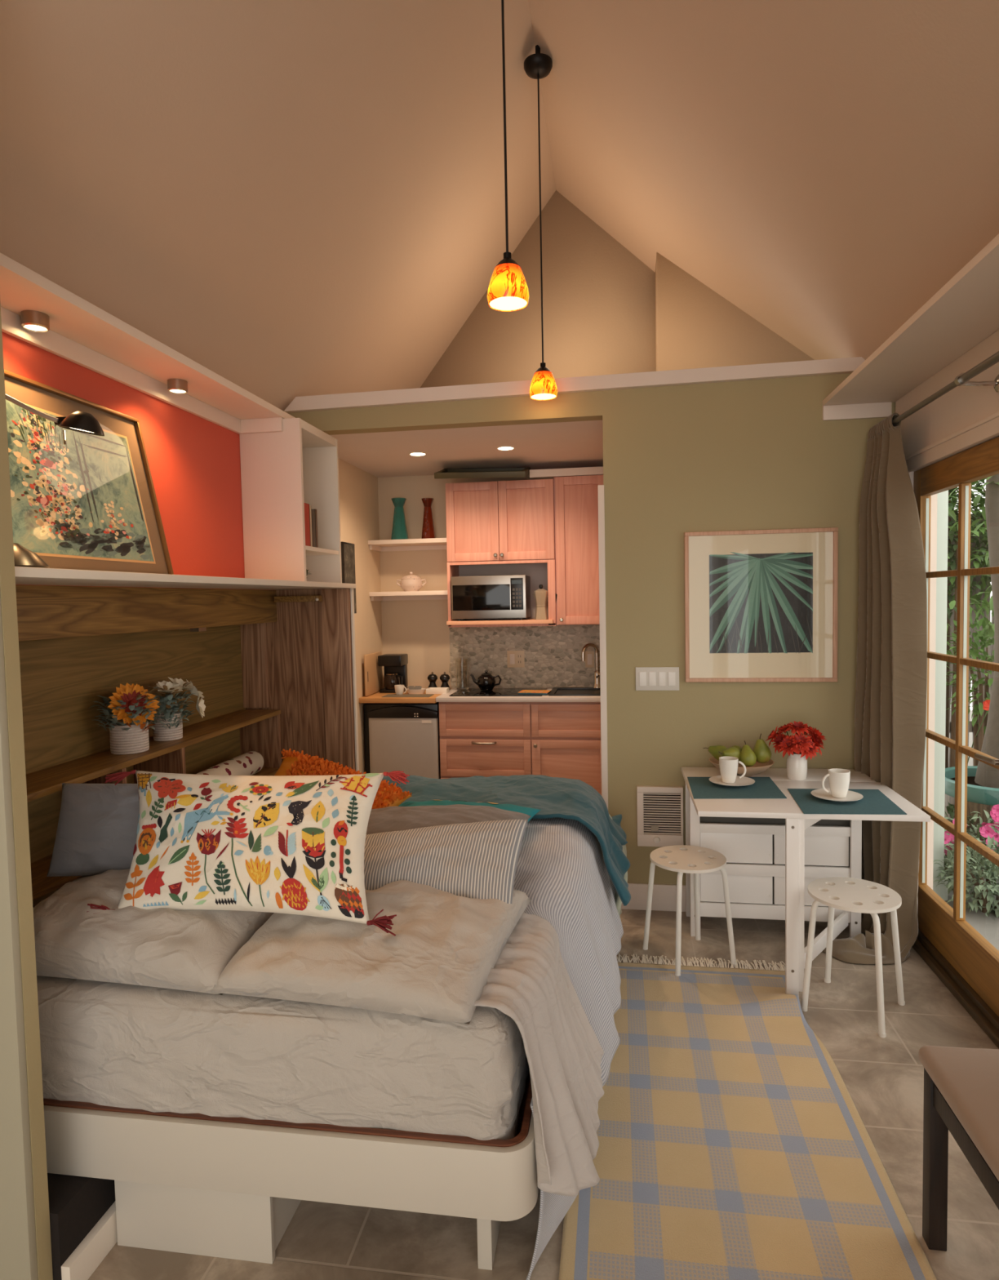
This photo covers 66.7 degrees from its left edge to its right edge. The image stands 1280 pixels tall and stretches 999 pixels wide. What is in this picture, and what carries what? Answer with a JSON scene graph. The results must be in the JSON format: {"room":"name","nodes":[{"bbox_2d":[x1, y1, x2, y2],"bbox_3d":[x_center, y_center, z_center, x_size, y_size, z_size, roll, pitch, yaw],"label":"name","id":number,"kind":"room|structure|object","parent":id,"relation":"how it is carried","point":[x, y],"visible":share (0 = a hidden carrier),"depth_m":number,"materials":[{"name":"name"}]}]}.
{"room":"studio apartment","nodes":[
{"label":"studio apartment","id":0,"kind":"room"},
{"bbox_2d":[0,302,53,1279],"bbox_3d":[-1.569,-0.611,1.698,0.995,4.300,0.040,-1,3,9],"label":"wall","id":1,"kind":"structure","parent":0,"point":[7,577],"depth_m":1.68,"materials":[{"name":"green paint"}]},
{"bbox_2d":[0,593,38,1279],"bbox_3d":[-1.413,0.088,1.682,0.694,2.900,0.022,-1,3,9],"label":"trim","id":2,"kind":"structure","parent":1,"relation":"attached to","point":[18,1249],"depth_m":1.67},
{"bbox_2d":[1,331,383,773],"bbox_3d":[-1.245,0.180,3.596,0.140,2.505,4.100,-1,3,9],"label":"wall","id":3,"kind":"structure","parent":0,"point":[194,461],"depth_m":3.22,"materials":[{"name":"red paint"}]},
{"bbox_2d":[0,306,283,434],"bbox_3d":[-1.269,-0.937,2.507,0.220,0.063,2.070,-1,3,9],"label":"trim","id":4,"kind":"structure","parent":3,"relation":"attached to","point":[51,341],"depth_m":2.71,"materials":[{"name":"white paint"}]},
{"bbox_2d":[341,542,356,613],"bbox_3d":[-0.972,-0.396,4.881,0.020,0.455,0.216,-1,3,9],"label":"picture","id":5,"kind":"object","parent":3,"relation":"attached to","point":[348,549],"visible":0.58,"depth_m":4.86,"materials":[{"name":"grey paper"}]},
{"bbox_2d":[329,420,603,477],"bbox_3d":[-0.191,-1.171,4.761,2.000,0.025,1.530,-1,3,9],"label":"ceiling","id":6,"kind":"structure","parent":0,"point":[575,444],"depth_m":4.53,"materials":[{"name":"paint"}]},
{"bbox_2d":[377,473,599,688],"bbox_3d":[-0.040,0.053,5.515,1.760,2.505,0.092,-1,3,9],"label":"wall","id":7,"kind":"structure","parent":0,"point":[419,629],"depth_m":5.51,"materials":[{"name":"paint"}]},
{"bbox_2d":[368,537,447,551],"bbox_3d":[-0.619,-0.676,5.391,0.568,0.062,0.269,-1,3,9],"label":"floating shelf","id":8,"kind":"object","parent":7,"relation":"attached to","point":[433,544],"visible":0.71,"depth_m":5.36,"materials":[{"name":"white paint"}]},
{"bbox_2d":[391,497,408,539],"bbox_3d":[-0.709,-0.852,5.370,0.115,0.295,0.115,-1,3,9],"label":"glass vase","id":9,"kind":"object","parent":8,"relation":"on","point":[399,531],"visible":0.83,"depth_m":5.33,"materials":[{"name":"teal"}]},
{"bbox_2d":[421,497,435,538],"bbox_3d":[-0.503,-0.850,5.339,0.092,0.287,0.092,-1,3,9],"label":"glass vase","id":10,"kind":"object","parent":8,"relation":"on","point":[428,531],"visible":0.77,"depth_m":5.31,"materials":[{"name":"brown"}]},
{"bbox_2d":[369,590,448,600],"bbox_3d":[-0.612,-0.316,5.410,0.568,0.062,0.269,-1,3,9],"label":"floating shelf","id":11,"kind":"object","parent":7,"relation":"attached to","point":[441,594],"visible":0.77,"depth_m":5.35,"materials":[{"name":"white paint"}]},
{"bbox_2d":[396,571,426,591],"bbox_3d":[-0.626,-0.415,5.382,0.166,0.140,0.160,-3,4,-35],"label":"tureen","id":12,"kind":"object","parent":11,"relation":"on","point":[411,582],"visible":0.93,"depth_m":5.33,"materials":[{"name":"ceramic"}]},
{"bbox_2d":[445,479,556,627],"bbox_3d":[0.024,-0.588,5.258,0.742,0.980,0.350,-1,3,9],"label":"upper cabinet","id":13,"kind":"object","parent":7,"relation":"attached to","point":[504,523],"visible":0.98,"depth_m":5.11,"materials":[{"name":"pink wood"}]},
{"bbox_2d":[434,466,530,479],"bbox_3d":[-0.108,-1.117,5.070,0.601,0.128,0.322,-1,3,9],"label":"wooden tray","id":14,"kind":"object","parent":13,"relation":"on","point":[484,472],"visible":0.92,"depth_m":4.94,"materials":[{"name":"wood"}]},
{"bbox_2d":[451,574,530,620],"bbox_3d":[-0.053,-0.290,5.251,0.510,0.301,0.300,-1,3,9],"label":"microwave","id":15,"kind":"object","parent":13,"relation":"on","point":[482,597],"visible":1,"depth_m":5.11,"materials":[{"name":"metal"}]},
{"bbox_2d":[446,618,553,625],"bbox_3d":[0.023,-0.128,5.278,0.724,0.026,0.338,-1,3,9],"label":"niche shelf","id":16,"kind":"object","parent":13,"relation":"attached to","point":[468,621],"depth_m":5.13,"materials":[{"name":"pink wood"}]},
{"bbox_2d":[531,584,557,619],"bbox_3d":[0.298,-0.256,5.100,0.164,0.237,0.092,1,4,31],"label":"moka pot","id":17,"kind":"object","parent":13,"relation":"on","point":[540,596],"visible":1,"depth_m":5.08,"materials":[{"name":"metal"}]},
{"bbox_2d":[506,650,524,667],"bbox_3d":[0.117,0.137,5.444,0.125,0.122,0.010,-1,3,9],"label":"outlet","id":18,"kind":"object","parent":7,"relation":"attached to","point":[515,659],"visible":1,"depth_m":5.44,"materials":[{"name":"white paint"}]},
{"bbox_2d":[529,466,603,625],"bbox_3d":[0.480,-0.626,5.180,0.506,1.037,0.335,-1,3,9],"label":"upper cabinet","id":19,"kind":"object","parent":7,"relation":"attached to","point":[575,489],"visible":0.87,"depth_m":5.04,"materials":[{"name":"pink wood"}]},
{"bbox_2d":[0,0,998,411],"bbox_3d":[-0.075,-1.805,1.125,3.450,1.994,8.800,-1,3,9],"label":"ceiling","id":20,"kind":"structure","parent":0,"point":[291,198],"depth_m":2.84,"materials":[{"name":"paint"}]},
{"bbox_2d":[487,0,528,311],"bbox_3d":[0.012,-1.914,2.423,0.137,1.645,0.137,-1,3,9],"label":"pendant light","id":21,"kind":"object","parent":20,"relation":"hanging from","point":[508,289],"visible":1,"depth_m":2.43,"materials":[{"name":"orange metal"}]},
{"bbox_2d":[524,44,557,400],"bbox_3d":[0.197,-1.990,3.626,0.137,1.630,0.137,-1,3,9],"label":"pendant light","id":22,"kind":"object","parent":20,"relation":"hanging from","point":[539,65],"visible":1,"depth_m":3.61,"materials":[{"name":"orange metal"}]},
{"bbox_2d":[420,190,656,387],"bbox_3d":[0.096,-2.066,5.048,2.247,1.720,0.040,0,3,20],"label":"wall","id":23,"kind":"structure","parent":0,"point":[599,298],"depth_m":4.89,"materials":[{"name":"paint"}]},
{"bbox_2d":[88,909,998,1279],"bbox_3d":[-0.315,1.569,1.303,3.745,0.060,8.700,-1,3,9],"label":"floor","id":24,"kind":"structure","parent":0,"point":[883,1077],"depth_m":2.06,"materials":[{"name":"tile"}]},
{"bbox_2d":[14,566,359,1279],"bbox_3d":[-1.176,0.624,2.868,0.688,1.694,2.246,-1,3,9],"label":"tall cabinet","id":25,"kind":"object","parent":24,"relation":"on","point":[273,668],"visible":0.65,"depth_m":3.00,"materials":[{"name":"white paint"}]},
{"bbox_2d":[5,394,104,568],"bbox_3d":[-1.165,-0.403,1.919,0.301,0.457,0.157,-3,4,-30],"label":"desk lamp","id":26,"kind":"object","parent":25,"relation":"on","point":[78,421],"visible":0.87,"depth_m":1.90,"materials":[{"name":"black metal"}]},
{"bbox_2d":[4,369,173,574],"bbox_3d":[-1.312,-0.485,2.335,0.136,0.577,0.827,-1,3,9],"label":"framed painting","id":27,"kind":"object","parent":25,"relation":"on","point":[89,502],"visible":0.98,"depth_m":2.36,"materials":[{"name":"multicoloured paper"}]},
{"bbox_2d":[88,682,166,755],"bbox_3d":[-1.397,0.289,2.871,0.250,0.259,0.281,-2,3,-7],"label":"flower pot","id":28,"kind":"object","parent":25,"relation":"on","point":[131,708],"visible":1,"depth_m":2.80,"materials":[{"name":"white ceramic"}]},
{"bbox_2d":[26,709,280,802],"bbox_3d":[-1.398,0.431,2.853,0.218,0.022,2.171,-1,3,9],"label":"shelf","id":29,"kind":"object","parent":25,"relation":"attached to","point":[46,779],"depth_m":2.77,"materials":[{"name":"brown wood"}]},
{"bbox_2d":[31,768,279,901],"bbox_3d":[-1.392,0.730,2.869,0.218,0.020,2.171,-1,3,9],"label":"shelf","id":30,"kind":"object","parent":25,"relation":"attached to","point":[42,885],"depth_m":2.40,"materials":[{"name":"brown wood"}]},
{"bbox_2d":[145,677,205,741],"bbox_3d":[-1.356,0.279,3.132,0.229,0.250,0.276,-1,3,9],"label":"flower pot","id":31,"kind":"object","parent":25,"relation":"on","point":[171,729],"visible":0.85,"depth_m":3.08,"materials":[{"name":"white ceramic"}]},
{"bbox_2d":[195,751,263,775],"bbox_3d":[-1.272,0.624,3.522,0.116,0.115,0.595,-1,3,9],"label":"bolster cushion","id":32,"kind":"object","parent":25,"relation":"on","point":[249,763],"visible":0.55,"depth_m":3.58,"materials":[{"name":"white fabric"}]},
{"bbox_2d":[239,417,342,582],"bbox_3d":[-1.027,-0.659,3.785,0.298,0.760,0.490,-1,3,9],"label":"wall shelf unit","id":33,"kind":"object","parent":25,"relation":"on","point":[282,472],"visible":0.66,"depth_m":3.56,"materials":[{"name":"white paint"}]},
{"bbox_2d":[114,1180,301,1263],"bbox_3d":[-0.712,1.388,2.163,0.413,0.224,0.602,-1,3,9],"label":"box","id":34,"kind":"object","parent":24,"relation":"on","point":[181,1220],"visible":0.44,"depth_m":1.87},
{"bbox_2d":[43,1069,538,1270],"bbox_3d":[-0.392,1.272,2.797,1.265,0.376,2.059,-1,3,9],"label":"bed","id":35,"kind":"object","parent":24,"relation":"on","point":[491,1182],"visible":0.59,"depth_m":1.77,"materials":[{"name":"white wood"}]},
{"bbox_2d":[36,975,529,1140],"bbox_3d":[-0.562,1.027,2.800,1.511,0.412,2.014,-1,3,9],"label":"mattress","id":36,"kind":"object","parent":35,"relation":"on","point":[148,1048],"visible":0.22,"depth_m":1.79,"materials":[{"name":"fabric"}]},
{"bbox_2d":[32,868,274,995],"bbox_3d":[-0.990,0.764,2.107,0.705,0.186,0.487,-1,3,9],"label":"pillow","id":37,"kind":"object","parent":36,"relation":"on","point":[181,949],"visible":0.66,"depth_m":1.94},
{"bbox_2d":[46,782,139,876],"bbox_3d":[-1.042,0.594,2.383,0.669,0.320,0.264,-2,3,-14],"label":"pillow","id":38,"kind":"object","parent":37,"relation":"on","point":[96,832],"visible":0.36,"depth_m":2.25,"materials":[{"name":"grey fabric"}]},
{"bbox_2d":[86,769,409,936],"bbox_3d":[-0.720,0.558,2.083,0.996,0.342,0.364,-1,3,9],"label":"cushion","id":39,"kind":"object","parent":37,"relation":"on","point":[281,844],"visible":1,"depth_m":2.03,"materials":[{"name":"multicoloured fabric"}]},
{"bbox_2d":[210,880,532,1024],"bbox_3d":[-0.308,0.771,2.015,0.730,0.153,0.563,-1,3,9],"label":"pillow","id":40,"kind":"object","parent":36,"relation":"on","point":[442,954],"visible":0.76,"depth_m":1.84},
{"bbox_2d":[364,819,528,903],"bbox_3d":[-0.251,0.673,2.271,0.649,0.232,0.242,-1,3,11],"label":"pillow","id":41,"kind":"object","parent":40,"relation":"on","point":[475,860],"visible":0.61,"depth_m":2.20,"materials":[{"name":"beige fabric"}]},
{"bbox_2d":[474,911,604,1196],"bbox_3d":[-0.188,1.037,1.977,0.913,0.483,0.524,-1,3,9],"label":"throw blanket","id":42,"kind":"object","parent":36,"relation":"on","point":[530,982],"visible":0.48,"depth_m":1.85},
{"bbox_2d":[513,817,623,1086],"bbox_3d":[-0.229,1.027,2.852,1.380,0.592,1.738,-1,3,9],"label":"striped duvet","id":43,"kind":"object","parent":36,"relation":"on","point":[561,866],"visible":0.3,"depth_m":2.50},
{"bbox_2d":[366,804,531,834],"bbox_3d":[-0.252,0.641,2.517,0.680,0.158,0.380,-1,3,9],"label":"pillow","id":44,"kind":"object","parent":43,"relation":"on","point":[388,819],"visible":0.39,"depth_m":2.48,"materials":[{"name":"beige fabric"}]},
{"bbox_2d":[398,800,541,822],"bbox_3d":[-0.166,0.684,2.876,0.620,0.135,0.350,-1,3,9],"label":"blanket","id":45,"kind":"object","parent":43,"relation":"on","point":[528,811],"visible":0.17,"depth_m":2.91,"materials":[{"name":"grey fabric"}]},
{"bbox_2d":[274,748,412,808],"bbox_3d":[-0.627,0.562,2.866,0.530,0.247,0.322,-1,3,9],"label":"tufted cushion","id":46,"kind":"object","parent":45,"relation":"on","point":[295,763],"visible":0.35,"depth_m":2.91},
{"bbox_2d":[362,773,631,906],"bbox_3d":[-0.110,0.835,3.402,1.373,0.378,0.742,-1,3,9],"label":"throw","id":47,"kind":"object","parent":43,"relation":"on","point":[556,797],"visible":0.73,"depth_m":3.29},
{"bbox_2d":[526,1098,577,1279],"bbox_3d":[0.301,1.231,2.651,0.179,0.440,1.855,-1,3,10],"label":"sheet","id":48,"kind":"object","parent":35,"relation":"hanging from","point":[553,1207],"visible":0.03,"depth_m":1.79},
{"bbox_2d":[363,702,440,778],"bbox_3d":[-0.626,0.875,5.313,0.525,0.908,0.500,-1,3,9],"label":"mini fridge","id":49,"kind":"object","parent":24,"relation":"on","point":[405,737],"visible":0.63,"depth_m":5.06,"materials":[{"name":"silver plastic"}]},
{"bbox_2d":[359,688,452,702],"bbox_3d":[-0.641,0.388,5.310,0.525,0.034,0.554,-1,3,9],"label":"countertop","id":50,"kind":"structure","parent":49,"relation":"on","point":[376,697],"depth_m":5.05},
{"bbox_2d":[364,651,382,696],"bbox_3d":[-0.881,0.232,5.301,0.020,0.283,0.350,-1,3,9],"label":"cutting board","id":51,"kind":"object","parent":50,"relation":"on","point":[372,671],"visible":0.85,"depth_m":5.25,"materials":[{"name":"brown wood"}]},
{"bbox_2d":[377,653,408,693],"bbox_3d":[-0.752,0.236,5.399,0.175,0.264,0.188,-1,3,9],"label":"coffee maker","id":52,"kind":"object","parent":50,"relation":"on","point":[395,665],"visible":0.84,"depth_m":5.33,"materials":[{"name":"black plastic"}]},
{"bbox_2d":[439,702,601,795],"bbox_3d":[0.192,0.853,5.201,1.116,0.931,0.568,-1,3,9],"label":"base cabinet","id":53,"kind":"object","parent":24,"relation":"on","point":[561,740],"visible":0.62,"depth_m":4.95,"materials":[{"name":"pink wood"}]},
{"bbox_2d":[435,687,600,702],"bbox_3d":[0.177,0.373,5.179,1.128,0.030,0.540,-1,3,9],"label":"countertop","id":54,"kind":"structure","parent":53,"relation":"on","point":[443,697],"depth_m":4.93,"materials":[{"name":"stone"}]},
{"bbox_2d":[448,688,547,696],"bbox_3d":[0.002,0.357,5.200,0.617,0.007,0.415,-1,3,9],"label":"cooktop","id":55,"kind":"object","parent":54,"relation":"in","point":[471,691],"visible":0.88,"depth_m":5.15,"materials":[{"name":"black glass"}]},
{"bbox_2d":[448,657,469,689],"bbox_3d":[-0.277,0.239,5.391,0.132,0.218,0.104,0,3,27],"label":"glass jug","id":56,"kind":"object","parent":55,"relation":"on","point":[461,664],"visible":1,"depth_m":5.35,"materials":[{"name":"white"}]},
{"bbox_2d":[470,670,501,690],"bbox_3d":[-0.094,0.280,5.302,0.193,0.139,0.132,1,4,40],"label":"teapot","id":57,"kind":"object","parent":55,"relation":"on","point":[486,682],"visible":1,"depth_m":5.26,"materials":[{"name":"black ceramic"}]},
{"bbox_2d":[548,687,600,695],"bbox_3d":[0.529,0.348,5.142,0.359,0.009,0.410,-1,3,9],"label":"sink","id":58,"kind":"object","parent":54,"relation":"in","point":[555,691],"visible":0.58,"depth_m":5.15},
{"bbox_2d":[642,844,737,976],"bbox_3d":[0.833,1.181,3.349,0.326,0.451,0.326,-2,3,-21],"label":"stool","id":59,"kind":"object","parent":24,"relation":"on","point":[681,859],"visible":1,"depth_m":3.29,"materials":[{"name":"white metal"}]},
{"bbox_2d":[559,953,937,1279],"bbox_3d":[0.661,1.437,2.294,0.889,0.054,2.167,-1,3,9],"label":"rug","id":60,"kind":"object","parent":24,"relation":"on","point":[734,1144],"visible":0.85,"depth_m":2.16,"materials":[{"name":"fabric"}]},
{"bbox_2d":[680,766,930,996],"bbox_3d":[1.278,1.023,3.350,0.858,0.747,0.795,-1,3,9],"label":"table","id":61,"kind":"object","parent":24,"relation":"on","point":[773,850],"visible":0.75,"depth_m":3.48,"materials":[{"name":"white paint"}]},
{"bbox_2d":[687,777,786,798],"bbox_3d":[1.036,0.652,3.358,0.383,0.002,0.409,-1,3,9],"label":"placemat","id":62,"kind":"object","parent":61,"relation":"on","point":[700,787],"visible":0.93,"depth_m":3.30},
{"bbox_2d":[709,775,755,786],"bbox_3d":[1.044,0.639,3.406,0.198,0.018,0.198,-1,3,9],"label":"saucer","id":63,"kind":"object","parent":62,"relation":"on","point":[717,780],"visible":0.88,"depth_m":3.41,"materials":[{"name":"white ceramic"}]},
{"bbox_2d":[719,755,746,783],"bbox_3d":[1.044,0.586,3.418,0.107,0.108,0.084,-2,3,-14],"label":"mug","id":64,"kind":"object","parent":63,"relation":"on","point":[728,765],"visible":1,"depth_m":3.39,"materials":[{"name":"white ceramic"}]},
{"bbox_2d":[708,756,774,777],"bbox_3d":[1.144,0.604,3.588,0.296,0.069,0.296,-1,3,9],"label":"fruit bowl","id":65,"kind":"object","parent":61,"relation":"on","point":[757,768],"visible":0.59,"depth_m":3.51,"materials":[{"name":"brown wood"}]},
{"bbox_2d":[752,733,771,763],"bbox_3d":[1.229,0.506,3.549,0.084,0.138,0.084,-1,3,9],"label":"pear","id":66,"kind":"object","parent":65,"relation":"in","point":[762,752],"visible":0.94,"depth_m":3.52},
{"bbox_2d":[786,751,807,780],"bbox_3d":[1.369,0.579,3.491,0.090,0.122,0.090,-1,3,9],"label":"vase","id":67,"kind":"object","parent":61,"relation":"on","point":[797,766],"visible":0.79,"depth_m":3.46,"materials":[{"name":"white ceramic"}]},
{"bbox_2d":[765,720,826,759],"bbox_3d":[1.363,0.460,3.472,0.267,0.171,0.195,-1,3,9],"label":"bouquet","id":68,"kind":"object","parent":67,"relation":"in","point":[798,743],"visible":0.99,"depth_m":3.44,"materials":[{"name":"red plant"}]},
{"bbox_2d":[787,788,906,814],"bbox_3d":[1.406,0.659,3.101,0.399,0.002,0.400,-1,3,9],"label":"placemat","id":69,"kind":"object","parent":61,"relation":"on","point":[873,802],"visible":0.79,"depth_m":3.04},
{"bbox_2d":[811,788,863,802],"bbox_3d":[1.392,0.647,3.130,0.198,0.018,0.198,-1,3,9],"label":"saucer","id":70,"kind":"object","parent":69,"relation":"on","point":[821,793],"visible":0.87,"depth_m":3.13,"materials":[{"name":"white ceramic"}]},
{"bbox_2d":[822,768,850,798],"bbox_3d":[1.389,0.594,3.138,0.116,0.108,0.084,-1,3,9],"label":"mug","id":71,"kind":"object","parent":70,"relation":"on","point":[839,779],"visible":1,"depth_m":3.11,"materials":[{"name":"white ceramic"}]},
{"bbox_2d":[800,876,905,1037],"bbox_3d":[1.362,1.193,2.919,0.326,0.451,0.326,2,4,44],"label":"stool","id":72,"kind":"object","parent":24,"relation":"on","point":[842,893],"visible":1,"depth_m":2.90,"materials":[{"name":"white metal"}]},
{"bbox_2d":[918,1045,998,1251],"bbox_3d":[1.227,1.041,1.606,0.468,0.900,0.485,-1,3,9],"label":"bench","id":73,"kind":"object","parent":24,"relation":"on","point":[962,1084],"visible":1,"depth_m":1.77,"materials":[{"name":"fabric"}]},
{"bbox_2d":[284,373,895,884],"bbox_3d":[0.352,0.063,3.922,3.400,2.640,0.100,-1,3,9],"label":"wall","id":74,"kind":"structure","parent":0,"point":[754,454],"depth_m":3.75,"materials":[{"name":"green paint"}]},
{"bbox_2d":[284,356,865,413],"bbox_3d":[0.315,-1.267,3.794,2.932,0.091,0.055,-1,3,9],"label":"trim","id":75,"kind":"structure","parent":74,"relation":"attached to","point":[846,365],"depth_m":3.75,"materials":[{"name":"white paint"}]},
{"bbox_2d":[597,484,608,808],"bbox_3d":[0.529,0.304,3.851,0.032,2.160,0.012,-1,3,9],"label":"trim","id":76,"kind":"structure","parent":74,"relation":"attached to","point":[600,487],"depth_m":3.83,"materials":[{"name":"white paint"}]},
{"bbox_2d":[621,883,685,911],"bbox_3d":[1.248,1.306,3.797,1.380,0.135,0.014,-1,3,9],"label":"baseboard","id":77,"kind":"structure","parent":74,"relation":"attached to","point":[664,895],"depth_m":3.86,"materials":[{"name":"white paint"}]},
{"bbox_2d":[635,666,679,690],"bbox_3d":[0.792,0.194,3.805,0.209,0.116,0.011,-1,3,9],"label":"light switch","id":78,"kind":"object","parent":74,"relation":"attached to","point":[647,678],"visible":1,"depth_m":3.80,"materials":[{"name":"white plastic"}]},
{"bbox_2d":[636,785,683,846],"bbox_3d":[0.810,0.891,3.825,0.228,0.305,0.043,-1,3,9],"label":"heater","id":79,"kind":"object","parent":74,"relation":"attached to","point":[660,809],"visible":0.98,"depth_m":3.83,"materials":[{"name":"white paint"}]},
{"bbox_2d":[684,527,838,682],"bbox_3d":[1.272,-0.164,3.703,0.714,0.740,0.026,-1,3,9],"label":"framed print","id":80,"kind":"object","parent":74,"relation":"attached to","point":[761,606],"visible":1,"depth_m":3.70,"materials":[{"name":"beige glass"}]},
{"bbox_2d":[709,552,813,653],"bbox_3d":[1.275,-0.178,3.703,0.485,0.483,0.001,-1,3,9],"label":"photo","id":81,"kind":"object","parent":80,"relation":"attached to","point":[760,602],"depth_m":3.70},
{"bbox_2d":[655,252,814,371],"bbox_3d":[1.266,-1.733,4.301,0.400,1.089,1.454,-3,4,-34],"label":"wall","id":82,"kind":"structure","parent":0,"point":[696,326],"depth_m":4.29,"materials":[{"name":"paint"}]},
{"bbox_2d":[900,361,998,889],"bbox_3d":[1.437,0.232,0.183,0.120,2.660,7.170,-1,3,9],"label":"wall","id":83,"kind":"structure","parent":0,"point":[961,407],"depth_m":3.28,"materials":[{"name":"white paint"}]},
{"bbox_2d":[822,329,998,421],"bbox_3d":[1.344,-0.941,1.194,0.345,0.078,4.870,-1,3,9],"label":"trim","id":84,"kind":"structure","parent":83,"relation":"attached to","point":[989,346],"depth_m":3.24,"materials":[{"name":"white paint"}]},
{"bbox_2d":[822,234,998,406],"bbox_3d":[1.177,-0.932,0.106,0.345,0.027,7.070,-1,3,9],"label":"shelf","id":85,"kind":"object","parent":83,"relation":"attached to","point":[964,313],"depth_m":2.67,"materials":[{"name":"white paint"}]},
{"bbox_2d":[892,351,998,426],"bbox_3d":[1.616,-0.877,2.304,0.143,0.070,2.535,-1,3,9],"label":"curtain rod","id":86,"kind":"object","parent":83,"relation":"attached to","point":[963,379],"visible":0.94,"depth_m":2.64,"materials":[{"name":"grey metal"}]},
{"bbox_2d":[822,412,927,964],"bbox_3d":[1.624,0.196,3.415,0.422,2.370,0.455,-1,3,2],"label":"curtain","id":87,"kind":"object","parent":86,"relation":"hanging from","point":[891,717],"visible":0.81,"depth_m":3.32,"materials":[{"name":"beige fabric"}]},
{"bbox_2d":[905,411,998,472],"bbox_3d":[1.734,0.323,2.579,0.025,2.210,2.020,-1,3,9],"label":"trim","id":88,"kind":"structure","parent":83,"relation":"attached to","point":[987,428],"depth_m":2.94,"materials":[{"name":"white paint"}]},
{"bbox_2d":[911,928,998,1048],"bbox_3d":[1.815,1.395,2.648,0.150,0.060,1.900,-1,3,9],"label":"trim","id":89,"kind":"structure","parent":83,"relation":"attached to","point":[980,1011],"depth_m":2.98,"materials":[{"name":"brown wood"}]},
{"bbox_2d":[913,436,998,1017],"bbox_3d":[1.825,0.299,3.051,0.109,2.079,0.936,-1,3,9],"label":"door","id":90,"kind":"structure","parent":83,"relation":"in","point":[972,956],"depth_m":3.04,"materials":[{"name":"brown wood"}]},
{"bbox_3d":[-1.399,-1.083,2.773,0.115,0.200,2.570,-1,3,9],"label":"wall","id":91,"kind":"structure","parent":0,"visible":0},
{"bbox_2d":[20,310,49,332],"bbox_3d":[-1.359,-0.932,2.220,0.072,0.040,0.072,-1,3,9],"label":"puck light","id":92,"kind":"object","parent":91,"relation":"attached to","point":[31,320],"visible":1,"depth_m":2.20,"materials":[{"name":"silver metal"}]},
{"bbox_2d":[0,252,295,419],"bbox_3d":[-1.232,-0.998,2.736,0.225,0.032,2.540,-1,3,9],"label":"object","id":93,"kind":"structure","parent":91,"relation":"attached to","point":[72,317],"depth_m":2.45,"materials":[{"name":"white paint"}]},
{"label":"outside","id":94,"kind":"structure","parent":0,"visible":0},
{"bbox_2d":[944,710,998,951],"bbox_3d":[5.883,1.356,3.734,7.540,0.100,13.000,-1,3,9],"label":"patio","id":95,"kind":"structure","parent":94,"point":[988,926],"depth_m":3.73,"materials":[{"name":"concrete"}]},
{"bbox_2d":[933,489,948,900],"bbox_3d":[2.260,-0.097,3.964,0.132,2.920,0.150,-1,3,9],"label":"porch post","id":96,"kind":"object","parent":95,"relation":"on","point":[941,890],"visible":0.34,"depth_m":3.92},
{"bbox_2d":[933,835,998,917],"bbox_3d":[2.482,1.195,3.834,0.510,0.421,0.460,-1,3,9],"label":"shrub","id":97,"kind":"object","parent":95,"relation":"on","point":[984,900],"visible":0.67,"depth_m":3.81,"materials":[{"name":"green plant"}]},
{"bbox_2d":[945,480,991,768],"bbox_3d":[3.337,-0.383,5.652,0.849,3.268,0.678,-1,3,9],"label":"climbing vine","id":98,"kind":"object","parent":95,"relation":"on","point":[954,550],"visible":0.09,"depth_m":5.62,"materials":[{"name":"green plant"}]},
{"bbox_2d":[944,822,993,889],"bbox_3d":[2.484,1.160,4.158,0.426,0.391,0.422,-1,3,9],"label":"flowering bush","id":99,"kind":"object","parent":95,"relation":"on","point":[948,837],"visible":0.18,"depth_m":4.07,"materials":[{"name":"pink plant"}]},
{"bbox_2d":[946,595,994,765],"bbox_3d":[3.486,0.473,5.420,0.695,1.577,0.547,-1,3,9],"label":"climbing vine","id":100,"kind":"object","parent":95,"relation":"on","point":[979,713],"visible":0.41,"depth_m":5.40,"materials":[{"name":"green plant"}]},
{"bbox_2d":[947,479,994,622],"bbox_3d":[4.080,-0.282,5.697,2.755,3.036,0.915,-1,3,9],"label":"climbing vine","id":101,"kind":"object","parent":95,"relation":"on","point":[977,564],"visible":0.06,"depth_m":5.66,"materials":[{"name":"green plant"}]},
{"bbox_2d":[948,513,994,767],"bbox_3d":[5.010,0.073,6.122,4.760,2.214,0.065,-1,3,-2],"label":"fence","id":102,"kind":"object","parent":95,"relation":"on","point":[971,728],"visible":0.03,"depth_m":6.04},
{"bbox_2d":[944,765,998,871],"bbox_3d":[2.913,1.062,4.426,0.636,0.528,0.636,-1,3,9],"label":"planter","id":103,"kind":"object","parent":95,"relation":"on","point":[980,797],"visible":0.29,"depth_m":4.26,"materials":[{"name":"teal ceramic"}]},
{"bbox_2d":[946,474,998,788],"bbox_3d":[3.187,-0.733,4.409,3.062,3.200,2.001,-1,3,9],"label":"trunk","id":104,"kind":"object","parent":103,"relation":"in","point":[987,775],"visible":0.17,"depth_m":4.36,"materials":[{"name":"grey plant"}]},
{"bbox_2d":[944,804,998,895],"bbox_3d":[2.636,1.099,4.064,0.527,0.511,0.432,-3,4,-32],"label":"flowering bush","id":105,"kind":"object","parent":95,"relation":"on","point":[992,830],"visible":0.51,"depth_m":3.99,"materials":[{"name":"pink plant"}]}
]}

